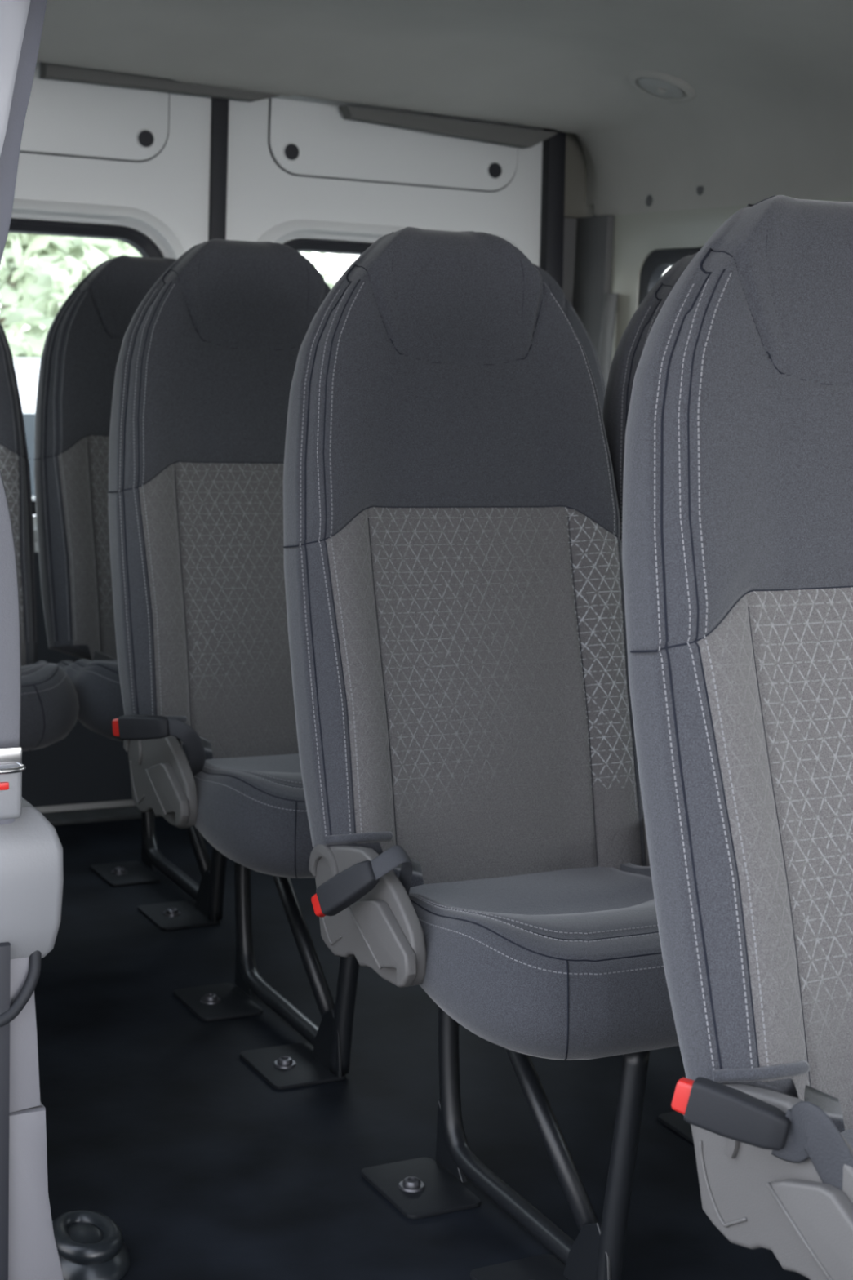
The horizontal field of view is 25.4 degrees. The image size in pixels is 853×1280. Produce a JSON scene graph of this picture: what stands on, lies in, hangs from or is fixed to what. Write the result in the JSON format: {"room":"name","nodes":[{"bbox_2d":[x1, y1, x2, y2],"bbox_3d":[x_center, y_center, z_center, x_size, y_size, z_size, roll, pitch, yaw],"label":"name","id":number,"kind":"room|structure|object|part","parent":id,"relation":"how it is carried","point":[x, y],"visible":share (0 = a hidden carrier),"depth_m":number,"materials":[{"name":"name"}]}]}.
{"room":"vehicle interior","nodes":[
{"label":"vehicle interior","id":0,"kind":"room"},
{"bbox_2d":[34,817,809,1279],"bbox_3d":[0.616,0.809,2.152,2.120,0.060,5.350,-2,10,-27],"label":"floor","id":1,"kind":"structure","parent":0,"point":[157,1125],"depth_m":2.66,"materials":[{"name":"black plastic"}]},
{"bbox_2d":[0,0,63,1279],"bbox_3d":[-0.446,0.026,1.965,0.160,1.460,0.100,-2,10,-27],"label":"trim","id":2,"kind":"structure","parent":1,"relation":"on","point":[28,1251],"depth_m":2.02,"materials":[{"name":"grey plastic"}]},
{"bbox_2d":[0,471,26,819],"bbox_3d":[-0.447,-0.056,1.878,0.105,0.484,0.030,-2,10,-27],"label":"belt","id":3,"kind":"object","parent":2,"relation":"hanging from","point":[11,767],"visible":1,"depth_m":1.91,"materials":[{"name":"grey"}]},
{"bbox_3d":[-0.444,-0.529,1.858,0.104,0.331,0.080,-2,10,-27],"label":"panel","id":4,"kind":"part","parent":2,"relation":"part of","materials":[{"name":"grey plastic"}]},
{"bbox_3d":[-0.450,-0.095,1.959,0.105,1.200,0.070,-2,10,-27],"label":"trim","id":5,"kind":"part","parent":2,"relation":"part of","materials":[{"name":"grey plastic"}]},
{"bbox_3d":[-0.441,0.392,2.036,0.044,0.224,0.052,-2,10,-27],"label":"trim","id":6,"kind":"part","parent":2,"relation":"part of","materials":[{"name":"grey plastic"}]},
{"bbox_2d":[0,797,63,1026],"bbox_3d":[-0.467,0.279,2.031,0.128,0.246,0.151,-2,10,-27],"label":"cover","id":7,"kind":"object","parent":2,"relation":"attached to","point":[32,870],"visible":0.84,"depth_m":1.99,"materials":[{"name":"grey plastic"}]},
{"bbox_3d":[-0.437,0.621,2.088,0.073,0.247,0.076,-2,10,-27],"label":"trim","id":8,"kind":"part","parent":2,"relation":"part of","materials":[{"name":"grey plastic"}]},
{"bbox_2d":[0,322,79,751],"bbox_3d":[-0.922,-0.109,3.467,0.516,1.234,0.607,-2,10,-27],"label":"seat","id":9,"kind":"object","parent":1,"relation":"on","point":[50,706],"visible":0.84,"depth_m":3.62,"materials":[{"name":"grey fabric"}]},
{"bbox_3d":[-0.989,-0.309,3.581,0.487,0.877,0.287,-2,10,-26],"label":"backrest","id":10,"kind":"part","parent":9,"relation":"part of","materials":[{"name":"grey fabric"}]},
{"bbox_2d":[19,660,79,751],"bbox_3d":[-0.889,0.114,3.421,0.516,0.148,0.328,-2,10,-27],"label":"seat cushion","id":11,"kind":"object","parent":9,"relation":"on","point":[50,706],"depth_m":3.38,"materials":[{"name":"grey fabric"}]},
{"bbox_2d":[52,1209,129,1279],"bbox_3d":[-0.400,0.706,2.222,0.099,0.039,0.143,-2,10,-27],"label":"grommet","id":12,"kind":"object","parent":1,"relation":"on","point":[91,1246],"visible":0.88,"depth_m":2.19,"materials":[{"name":"black rubber"}]},
{"bbox_2d":[33,254,226,930],"bbox_3d":[-0.478,-0.126,3.698,0.516,1.234,0.607,-2,10,-27],"label":"seat","id":13,"kind":"object","parent":1,"relation":"on","point":[83,341],"visible":0.37,"depth_m":3.69,"materials":[{"name":"grey fabric"}]},
{"bbox_2d":[56,658,124,741],"bbox_3d":[-0.446,0.097,3.652,0.516,0.148,0.328,-2,10,-27],"label":"seat cushion","id":14,"kind":"object","parent":13,"relation":"on","point":[95,682],"depth_m":3.47,"materials":[{"name":"grey fabric"}]},
{"bbox_3d":[-0.545,-0.327,3.811,0.487,0.877,0.287,-2,10,-26],"label":"backrest","id":15,"kind":"part","parent":13,"relation":"part of","materials":[{"name":"grey fabric"}]},
{"bbox_3d":[-0.608,0.471,3.823,0.105,0.006,0.150,-2,10,-27],"label":"foot plate","id":16,"kind":"part","parent":13,"relation":"part of","materials":[{"name":"black metal"}]},
{"bbox_3d":[-0.485,0.331,3.702,0.027,0.303,0.409,-2,10,-27],"label":"leg","id":17,"kind":"part","parent":13,"relation":"part of","materials":[{"name":"black paint"}]},
{"bbox_3d":[-0.467,0.516,3.562,0.115,0.006,0.150,-2,10,-27],"label":"foot plate","id":18,"kind":"part","parent":13,"relation":"part of","materials":[{"name":"black metal"}]},
{"bbox_3d":[-0.380,0.367,3.511,0.047,0.309,0.029,3,9,6],"label":"leg","id":19,"kind":"part","parent":13,"relation":"part of","materials":[{"name":"black paint"}]},
{"bbox_2d":[106,238,359,1089],"bbox_3d":[-0.229,0.000,2.938,0.555,1.234,0.652,-2,10,-27],"label":"seat","id":20,"kind":"object","parent":1,"relation":"on","point":[206,361],"visible":0.68,"depth_m":3.00,"materials":[{"name":"grey fabric"}]},
{"bbox_3d":[-0.385,0.225,2.814,0.015,0.081,0.158,-2,10,-27],"label":"recline lever","id":21,"kind":"part","parent":20,"relation":"part of","materials":[{"name":"grey plastic"}]},
{"bbox_3d":[-0.342,0.592,3.102,0.105,0.006,0.150,-2,10,-27],"label":"foot plate","id":22,"kind":"part","parent":20,"relation":"part of","materials":[{"name":"black metal"}]},
{"bbox_3d":[-0.279,-0.207,3.088,0.487,0.877,0.281,-2,10,-26],"label":"backrest","id":23,"kind":"part","parent":20,"relation":"part of","materials":[{"name":"grey fabric"}]},
{"bbox_2d":[188,753,315,878],"bbox_3d":[-0.161,0.243,2.896,0.430,0.140,0.444,-2,10,-27],"label":"seat cushion","id":24,"kind":"object","parent":20,"relation":"on","point":[251,808],"depth_m":2.70,"materials":[{"name":"grey fabric"}]},
{"bbox_3d":[-0.219,0.452,2.981,0.027,0.303,0.409,-2,10,-27],"label":"leg","id":25,"kind":"part","parent":20,"relation":"part of","materials":[{"name":"black paint"}]},
{"bbox_3d":[-0.201,0.637,2.841,0.115,0.006,0.150,-2,10,-27],"label":"foot plate","id":26,"kind":"part","parent":20,"relation":"part of","materials":[{"name":"black metal"}]},
{"bbox_3d":[-0.114,0.488,2.790,0.047,0.309,0.029,3,9,6],"label":"leg","id":27,"kind":"part","parent":20,"relation":"part of","materials":[{"name":"black paint"}]},
{"bbox_2d":[283,226,679,1279],"bbox_3d":[0.105,0.116,2.300,0.536,1.224,0.683,-2,10,-27],"label":"seat","id":28,"kind":"object","parent":1,"relation":"on","point":[452,532],"visible":0.91,"depth_m":2.37,"materials":[{"name":"grey fabric"}]},
{"bbox_3d":[-0.051,0.338,2.158,0.015,0.081,0.158,-2,10,-27],"label":"recline lever","id":29,"kind":"part","parent":28,"relation":"part of","materials":[{"name":"grey plastic"}]},
{"bbox_3d":[-0.009,0.706,2.446,0.105,0.006,0.150,-2,10,-27],"label":"foot plate","id":30,"kind":"part","parent":28,"relation":"part of","materials":[{"name":"black metal"}]},
{"bbox_3d":[0.050,-0.089,2.442,0.487,0.871,0.320,-2,10,-27],"label":"backrest","id":31,"kind":"part","parent":28,"relation":"part of","materials":[{"name":"grey fabric"}]},
{"bbox_3d":[0.114,0.566,2.325,0.027,0.303,0.409,-2,10,-27],"label":"leg","id":32,"kind":"part","parent":28,"relation":"part of","materials":[{"name":"black paint"}]},
{"bbox_3d":[0.132,0.751,2.185,0.115,0.006,0.150,-2,10,-27],"label":"foot plate","id":33,"kind":"part","parent":28,"relation":"part of","materials":[{"name":"black metal"}]},
{"bbox_2d":[408,863,679,1060],"bbox_3d":[0.172,0.357,2.240,0.430,0.140,0.444,-2,10,-27],"label":"seat cushion","id":34,"kind":"object","parent":28,"relation":"on","point":[562,962],"depth_m":2.06,"materials":[{"name":"grey fabric"}]},
{"bbox_3d":[0.219,0.602,2.134,0.047,0.309,0.029,3,9,6],"label":"leg","id":35,"kind":"part","parent":28,"relation":"part of","materials":[{"name":"black paint"}]},
{"bbox_2d":[533,263,606,415],"bbox_3d":[0.211,-0.018,3.169,0.491,1.234,0.660,-2,10,-27],"label":"seat","id":36,"kind":"object","parent":1,"relation":"on","point":[580,329],"visible":0.06,"depth_m":3.35,"materials":[{"name":"grey fabric"}]},
{"bbox_2d":[602,250,699,1143],"bbox_3d":[0.541,0.098,2.526,0.491,1.226,0.685,-2,10,-27],"label":"seat","id":37,"kind":"object","parent":1,"relation":"on","point":[628,354],"visible":0.07,"depth_m":2.58,"materials":[{"name":"grey fabric"}]},
{"bbox_3d":[0.466,-0.105,2.658,0.487,0.871,0.320,-2,10,-27],"label":"backrest","id":38,"kind":"part","parent":37,"relation":"part of","materials":[{"name":"grey fabric"}]},
{"bbox_3d":[0.407,0.689,2.662,0.105,0.006,0.150,-2,10,-27],"label":"foot plate","id":39,"kind":"part","parent":37,"relation":"part of","materials":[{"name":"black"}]},
{"bbox_2d":[622,195,852,1279],"bbox_3d":[0.459,0.236,1.597,0.544,1.219,0.699,-3,10,-27],"label":"seat","id":40,"kind":"object","parent":1,"relation":"on","point":[737,523],"visible":1,"depth_m":1.63,"materials":[{"name":"grey fabric"}]},
{"bbox_3d":[0.313,0.461,1.451,0.015,0.081,0.158,-3,10,-27],"label":"recline lever","id":41,"kind":"part","parent":40,"relation":"part of","materials":[{"name":"grey plastic"}]},
{"bbox_2d":[840,1128,852,1147],"bbox_3d":[0.537,0.476,1.533,0.430,0.140,0.444,-3,10,-27],"label":"seat cushion","id":42,"kind":"object","parent":40,"relation":"on","point":[847,1134],"depth_m":1.62,"materials":[{"name":"grey fabric"}]},
{"bbox_2d":[36,0,852,217],"bbox_3d":[0.689,-0.759,1.923,2.047,0.308,5.360,-2,10,-27],"label":"ceiling","id":43,"kind":"structure","parent":0,"point":[771,112],"depth_m":3.90,"materials":[{"name":"grey"}]},
{"bbox_3d":[-0.559,-1.198,4.080,0.545,0.038,0.045,-2,10,-27],"label":"header trim","id":44,"kind":"part","parent":43,"relation":"part of","materials":[{"name":"grey plastic"}]},
{"bbox_3d":[0.058,-1.188,4.407,0.560,0.053,0.045,-2,10,-27],"label":"header trim","id":45,"kind":"part","parent":43,"relation":"part of","materials":[{"name":"grey plastic"}]},
{"bbox_3d":[0.360,-1.148,4.621,0.115,0.235,0.030,-2,10,-27],"label":"corner panel","id":46,"kind":"part","parent":43,"relation":"part of","materials":[{"name":"grey plastic"}]},
{"bbox_2d":[628,71,696,102],"bbox_3d":[0.501,-1.180,4.033,0.146,0.057,0.152,-2,10,-24],"label":"ceiling light","id":47,"kind":"object","parent":43,"relation":"attached to","point":[659,85],"visible":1,"depth_m":4.01,"materials":[{"name":"grey plastic"}]},
{"bbox_2d":[656,87,666,94],"bbox_3d":[0.499,-1.167,4.028,0.029,0.006,0.034,18,0,-29],"label":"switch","id":48,"kind":"object","parent":47,"relation":"attached to","point":[660,91],"depth_m":4.02,"materials":[{"name":"grey plastic"}]},
{"bbox_2d":[562,195,852,388],"bbox_3d":[1.547,0.051,2.468,0.135,1.415,5.275,-2,10,-27],"label":"wall","id":49,"kind":"structure","parent":0,"point":[611,264],"depth_m":4.51,"materials":[{"name":"grey paint"}]},
{"bbox_2d":[41,805,155,825],"bbox_3d":[-0.503,0.385,4.394,1.740,0.012,0.085,-2,10,-27],"label":"trim","id":50,"kind":"structure","parent":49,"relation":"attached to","point":[129,812],"depth_m":4.25,"materials":[{"name":"black plastic"}]},
{"bbox_2d":[226,94,542,266],"bbox_3d":[-0.098,-0.475,4.518,0.854,1.696,0.084,-2,10,-27],"label":"door","id":51,"kind":"structure","parent":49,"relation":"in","point":[302,175],"depth_m":4.37,"materials":[{"name":"white paint"}]},
{"bbox_3d":[-0.065,-1.185,4.387,0.640,0.250,0.007,-2,10,-27],"label":"access panel","id":52,"kind":"part","parent":51,"relation":"part of","materials":[{"name":"white paint"}]},
{"bbox_2d":[539,128,565,289],"bbox_3d":[0.291,-0.477,4.713,0.105,1.640,0.080,-2,10,-27],"label":"trim","id":53,"kind":"structure","parent":49,"relation":"attached to","point":[553,156],"depth_m":4.58,"materials":[{"name":"black plastic"}]},
{"label":"ground","id":54,"kind":"structure","parent":0,"visible":0},
{"bbox_2d":[13,357,40,497],"bbox_3d":[-1.582,-0.486,8.917,4.550,1.640,1.700,-2,10,-27],"label":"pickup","id":55,"kind":"object","parent":54,"relation":"on","point":[27,369],"visible":0.02,"depth_m":7.88,"materials":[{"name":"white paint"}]},
{"bbox_2d":[0,233,142,358],"bbox_3d":[-2.305,-2.213,12.488,4.139,4.274,3.437,10,11,41],"label":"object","id":56,"kind":"object","parent":54,"relation":"on","point":[48,273],"visible":0.14,"depth_m":11.69,"materials":[{"name":"green plant"}]},
{"bbox_2d":[0,233,352,357],"bbox_3d":[-3.049,-3.553,18.347,3.667,4.744,4.111,10,11,41],"label":"leafy tree","id":57,"kind":"object","parent":54,"relation":"on","point":[331,280],"visible":0.02,"depth_m":18.40,"materials":[{"name":"plant"}]},
{"bbox_3d":[-1.432,-0.442,3.903,0.290,1.800,0.070,-2,10,-27],"label":"trim","id":58,"kind":"structure","parent":0,"visible":0},
{"bbox_2d":[8,62,211,813],"bbox_3d":[-0.890,-0.443,4.106,0.854,1.696,0.084,-2,10,-27],"label":"door","id":59,"kind":"structure","parent":58,"relation":"attached to","point":[129,166],"depth_m":4.13,"materials":[{"name":"white paint"}]},
{"bbox_3d":[-0.846,-1.155,3.981,0.640,0.250,0.007,-2,10,-27],"label":"access panel","id":60,"kind":"part","parent":59,"relation":"part of","materials":[{"name":"white paint"}]},
{"bbox_2d":[208,97,228,240],"bbox_3d":[-0.492,-0.436,4.310,0.037,1.640,0.050,-2,10,-27],"label":"door frame","id":61,"kind":"structure","parent":59,"relation":"attached to","point":[220,107],"depth_m":4.20,"materials":[{"name":"black rubber"}]}
]}

